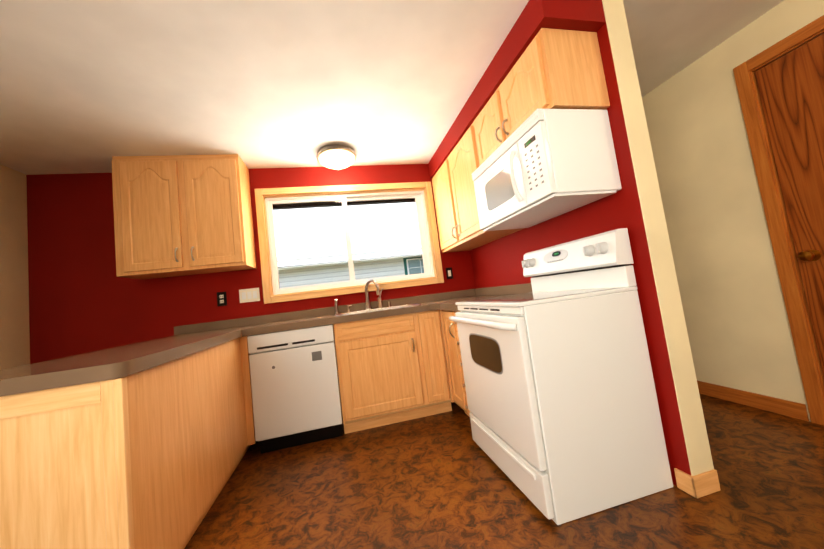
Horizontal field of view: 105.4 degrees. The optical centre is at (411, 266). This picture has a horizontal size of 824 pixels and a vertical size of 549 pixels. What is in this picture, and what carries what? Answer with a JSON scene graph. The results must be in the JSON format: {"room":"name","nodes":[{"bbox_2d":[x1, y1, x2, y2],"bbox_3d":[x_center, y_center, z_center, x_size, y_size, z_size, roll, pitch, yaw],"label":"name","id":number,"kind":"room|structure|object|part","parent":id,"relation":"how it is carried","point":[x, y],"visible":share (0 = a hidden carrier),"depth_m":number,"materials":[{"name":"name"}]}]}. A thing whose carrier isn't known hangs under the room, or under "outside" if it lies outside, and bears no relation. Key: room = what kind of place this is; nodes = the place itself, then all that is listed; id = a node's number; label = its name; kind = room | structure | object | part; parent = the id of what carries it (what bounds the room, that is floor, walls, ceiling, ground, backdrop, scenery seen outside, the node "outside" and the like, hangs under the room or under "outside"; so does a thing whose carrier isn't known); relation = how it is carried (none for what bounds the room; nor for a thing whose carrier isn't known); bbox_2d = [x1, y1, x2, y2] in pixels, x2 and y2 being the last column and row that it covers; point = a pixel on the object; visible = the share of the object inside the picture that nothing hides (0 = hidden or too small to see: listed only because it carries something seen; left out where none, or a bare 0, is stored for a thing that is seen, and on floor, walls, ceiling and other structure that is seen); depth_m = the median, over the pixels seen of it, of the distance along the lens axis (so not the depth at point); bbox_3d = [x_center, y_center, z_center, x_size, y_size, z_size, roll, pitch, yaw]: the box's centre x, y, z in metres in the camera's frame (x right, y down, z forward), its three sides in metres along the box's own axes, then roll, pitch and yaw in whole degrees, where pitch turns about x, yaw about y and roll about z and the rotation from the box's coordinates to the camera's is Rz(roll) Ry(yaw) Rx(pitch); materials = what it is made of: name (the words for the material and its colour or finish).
{"room":"kitchen","nodes":[
{"label":"kitchen","id":0,"kind":"room"},
{"bbox_2d":[0,164,29,369],"bbox_3d":[-2.520,0.128,-0.111,0.120,2.360,5.680,-6,-5,-13],"label":"wall","id":1,"kind":"structure","parent":0,"point":[14,322],"depth_m":2.41,"materials":[{"name":"paint"}]},
{"bbox_2d":[26,164,475,363],"bbox_3d":[-0.581,0.165,3.147,5.100,2.360,0.180,-6,-5,-13],"label":"wall","id":2,"kind":"structure","parent":0,"point":[83,298],"depth_m":2.65,"materials":[{"name":"red paint"}]},
{"bbox_2d":[111,154,256,278],"bbox_3d":[-1.885,-0.426,2.642,0.904,0.953,0.366,-6,-5,-13],"label":"upper cabinet","id":3,"kind":"object","parent":2,"relation":"attached to","point":[179,215],"visible":1,"depth_m":2.51,"materials":[{"name":"brown wood"}]},
{"bbox_2d":[217,292,226,305],"bbox_3d":[-1.692,0.288,2.790,0.076,0.124,0.007,-6,-5,-13],"label":"electrical outlet","id":4,"kind":"object","parent":2,"relation":"attached to","point":[221,299],"visible":1,"depth_m":2.79,"materials":[{"name":"black plastic"}]},
{"bbox_2d":[239,288,259,302],"bbox_3d":[-1.472,0.260,2.842,0.169,0.122,0.008,-6,-5,-13],"label":"switch plate","id":5,"kind":"object","parent":2,"relation":"attached to","point":[249,295],"visible":1,"depth_m":2.84,"materials":[{"name":"beige plastic"}]},
{"bbox_2d":[254,182,443,303],"bbox_3d":[-0.588,-0.274,3.159,1.732,1.082,0.160,-6,-5,-13],"label":"window","id":6,"kind":"structure","parent":2,"relation":"in","point":[262,194],"depth_m":3.12,"materials":[{"name":"beige wood"}]},
{"bbox_2d":[446,267,452,278],"bbox_3d":[0.391,0.070,3.275,0.070,0.120,0.008,-6,-5,-13],"label":"light switch","id":7,"kind":"object","parent":2,"relation":"attached to","point":[449,273],"visible":1,"depth_m":3.27,"materials":[{"name":"black plastic"}]},
{"bbox_2d":[272,198,414,209],"bbox_3d":[-0.555,-0.928,3.656,10.000,0.300,0.560,-6,-5,-13],"label":"roof eave","id":8,"kind":"object","parent":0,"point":[308,205],"depth_m":3.71,"materials":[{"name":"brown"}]},
{"bbox_2d":[0,0,783,174],"bbox_3d":[2.716,-1.647,1.256,11.000,0.100,5.700,-6,-5,-13],"label":"ceiling","id":9,"kind":"structure","parent":0,"point":[90,86],"depth_m":1.82,"materials":[{"name":"paint"}]},
{"bbox_2d":[317,145,356,170],"bbox_3d":[-0.679,-0.953,2.849,0.356,0.174,0.356,-6,-5,-13],"label":"ceiling light","id":10,"kind":"object","parent":9,"relation":"attached to","point":[334,147],"depth_m":2.75,"materials":[{"name":"white glass"}]},
{"bbox_3d":[-0.678,-0.946,2.848,0.320,0.078,0.320,-6,-5,-13],"label":"ceiling light shade","id":11,"kind":"part","parent":10,"relation":"part of","materials":[{"name":"white glass"}]},
{"bbox_2d":[428,0,605,177],"bbox_3d":[0.559,-1.147,2.445,0.344,0.162,1.956,-6,-5,-13],"label":"soffit","id":12,"kind":"structure","parent":9,"relation":"attached to","point":[535,17],"depth_m":1.66,"materials":[{"name":"red paint"}]},
{"bbox_2d":[184,393,823,548],"bbox_3d":[0.176,1.047,0.289,5.100,0.050,5.500,-6,-5,-13],"label":"floor","id":13,"kind":"structure","parent":0,"point":[440,481],"depth_m":1.49,"materials":[{"name":"plastic"}]},
{"bbox_2d":[0,336,255,548],"bbox_3d":[-1.412,0.919,1.827,0.710,0.849,1.858,-6,-5,-13],"label":"base cabinet","id":14,"kind":"object","parent":13,"relation":"on","point":[150,458],"visible":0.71,"depth_m":1.02,"materials":[{"name":"brown wood"}]},
{"bbox_2d":[0,327,239,396],"bbox_3d":[-1.417,0.440,1.543,0.700,0.050,1.230,-6,-5,-13],"label":"countertop","id":15,"kind":"structure","parent":14,"relation":"on","point":[114,362],"depth_m":1.17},
{"bbox_2d":[159,294,439,338],"bbox_3d":[-0.596,0.395,2.647,2.798,0.125,0.730,-6,-5,-13],"label":"countertop","id":16,"kind":"structure","parent":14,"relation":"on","point":[255,325],"depth_m":2.71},
{"bbox_2d":[335,299,338,313],"bbox_3d":[-0.706,0.371,2.922,0.037,0.143,0.057,-6,-5,-13],"label":"sprayer","id":17,"kind":"object","parent":16,"relation":"on","point":[336,311],"visible":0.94,"depth_m":2.92,"materials":[{"name":"silver metal"}]},
{"bbox_2d":[365,279,379,309],"bbox_3d":[-0.379,0.261,2.937,0.138,0.284,0.220,-6,-5,-13],"label":"faucet","id":18,"kind":"object","parent":16,"relation":"on","point":[368,306],"visible":0.96,"depth_m":2.98,"materials":[{"name":"silver metal"}]},
{"bbox_2d":[334,304,420,315],"bbox_3d":[-0.289,0.473,2.739,0.747,0.202,0.467,-6,-5,-13],"label":"sink","id":19,"kind":"object","parent":16,"relation":"in","point":[376,309],"visible":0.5,"depth_m":2.90,"materials":[{"name":"silver metal"}]},
{"bbox_2d":[377,288,383,307],"bbox_3d":[-0.299,0.304,2.988,0.064,0.186,0.131,-6,-5,-13],"label":"handle","id":20,"kind":"object","parent":16,"relation":"on","point":[379,302],"visible":0.92,"depth_m":3.01,"materials":[{"name":"silver metal"}]},
{"bbox_2d":[247,324,342,453],"bbox_3d":[-0.904,0.920,2.562,0.598,0.846,0.593,-6,-5,-13],"label":"dishwasher","id":21,"kind":"object","parent":13,"relation":"on","point":[296,396],"visible":0.96,"depth_m":2.29,"materials":[{"name":"white metal"}]},
{"bbox_2d":[333,310,451,433],"bbox_3d":[-0.186,0.845,2.733,0.878,0.849,0.640,-6,-5,-13],"label":"base cabinet","id":22,"kind":"object","parent":13,"relation":"on","point":[392,369],"depth_m":2.46,"materials":[{"name":"brown wood"}]},
{"bbox_2d":[439,310,469,416],"bbox_3d":[0.612,0.717,2.382,0.640,0.849,0.514,-6,-5,-13],"label":"base cabinet","id":23,"kind":"object","parent":13,"relation":"on","point":[456,381],"visible":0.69,"depth_m":2.38,"materials":[{"name":"brown wood"}]},
{"bbox_2d":[436,283,531,310],"bbox_3d":[0.559,0.231,2.399,0.638,0.125,0.463,-6,-5,-13],"label":"countertop","id":24,"kind":"structure","parent":23,"relation":"on","point":[448,300],"depth_m":2.78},
{"bbox_2d":[449,228,672,524],"bbox_3d":[0.679,0.481,1.754,0.711,1.192,0.779,-6,-5,-13],"label":"stove","id":25,"kind":"object","parent":13,"relation":"on","point":[564,413],"visible":1,"depth_m":1.40,"materials":[{"name":"white metal"}]},
{"bbox_2d":[470,0,713,485],"bbox_3d":[0.920,-0.084,2.404,0.124,2.360,1.960,-6,-5,-13],"label":"wall","id":26,"kind":"structure","parent":0,"point":[634,205],"depth_m":1.48,"materials":[{"name":"paint"}]},
{"bbox_2d":[432,121,524,252],"bbox_3d":[0.513,-0.616,2.813,0.370,0.812,1.104,-6,-5,-13],"label":"upper cabinet","id":27,"kind":"object","parent":26,"relation":"attached to","point":[458,223],"visible":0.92,"depth_m":2.66,"materials":[{"name":"brown wood"}]},
{"bbox_2d":[474,28,609,164],"bbox_3d":[0.691,-0.926,1.908,0.370,0.393,0.792,-6,-5,-13],"label":"upper cabinet","id":28,"kind":"object","parent":26,"relation":"attached to","point":[557,69],"visible":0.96,"depth_m":1.55,"materials":[{"name":"brown wood"}]},
{"bbox_2d":[472,108,621,230],"bbox_3d":[0.704,-0.511,1.871,0.446,0.425,0.773,-6,-5,-13],"label":"microwave","id":29,"kind":"object","parent":28,"relation":"attached to","point":[537,166],"visible":1,"depth_m":1.54,"materials":[{"name":"white plastic"}]},
{"bbox_2d":[674,468,720,498],"bbox_3d":[1.258,0.938,1.384,0.136,0.085,0.082,-6,-5,-13],"label":"baseboard","id":30,"kind":"structure","parent":26,"relation":"attached to","point":[701,485],"depth_m":1.35,"materials":[{"name":"brown wood"}]},
{"bbox_2d":[642,0,823,420],"bbox_3d":[2.114,-0.238,2.325,0.120,2.360,2.660,-6,-5,-13],"label":"wall","id":31,"kind":"structure","parent":0,"point":[735,314],"depth_m":2.10,"materials":[{"name":"beige paint"}]},
{"bbox_2d":[697,380,808,420],"bbox_3d":[2.247,0.882,2.221,0.134,0.095,2.674,-6,-5,-13],"label":"baseboard","id":32,"kind":"structure","parent":31,"relation":"attached to","point":[779,406],"depth_m":2.02,"materials":[{"name":"brown wood"}]},
{"bbox_2d":[733,15,823,425],"bbox_3d":[2.293,-0.225,1.521,0.138,2.155,0.770,-6,-5,-13],"label":"door frame","id":33,"kind":"structure","parent":31,"relation":"attached to","point":[802,332],"depth_m":1.82,"materials":[{"name":"brown wood"}]},
{"bbox_2d":[755,34,823,374],"bbox_3d":[2.239,-0.185,1.501,0.107,2.063,0.617,-6,-5,-13],"label":"hall door","id":34,"kind":"structure","parent":31,"relation":"in","point":[791,87],"depth_m":1.74,"materials":[{"name":"brown wood"}]},
{"label":"outside","id":35,"kind":"structure","parent":0,"visible":0},
{"bbox_3d":[-1.015,3.775,23.251,55.000,0.100,39.820,-6,-5,-13],"label":"ground","id":36,"kind":"structure","parent":35,"visible":0},
{"bbox_2d":[273,202,423,288],"bbox_3d":[-0.619,-0.228,13.114,26.800,6.020,10.400,-6,-5,-13],"label":"neighbor house","id":37,"kind":"structure","parent":36,"relation":"on","point":[357,214],"depth_m":8.29,"materials":[{"name":"white"}]}
]}

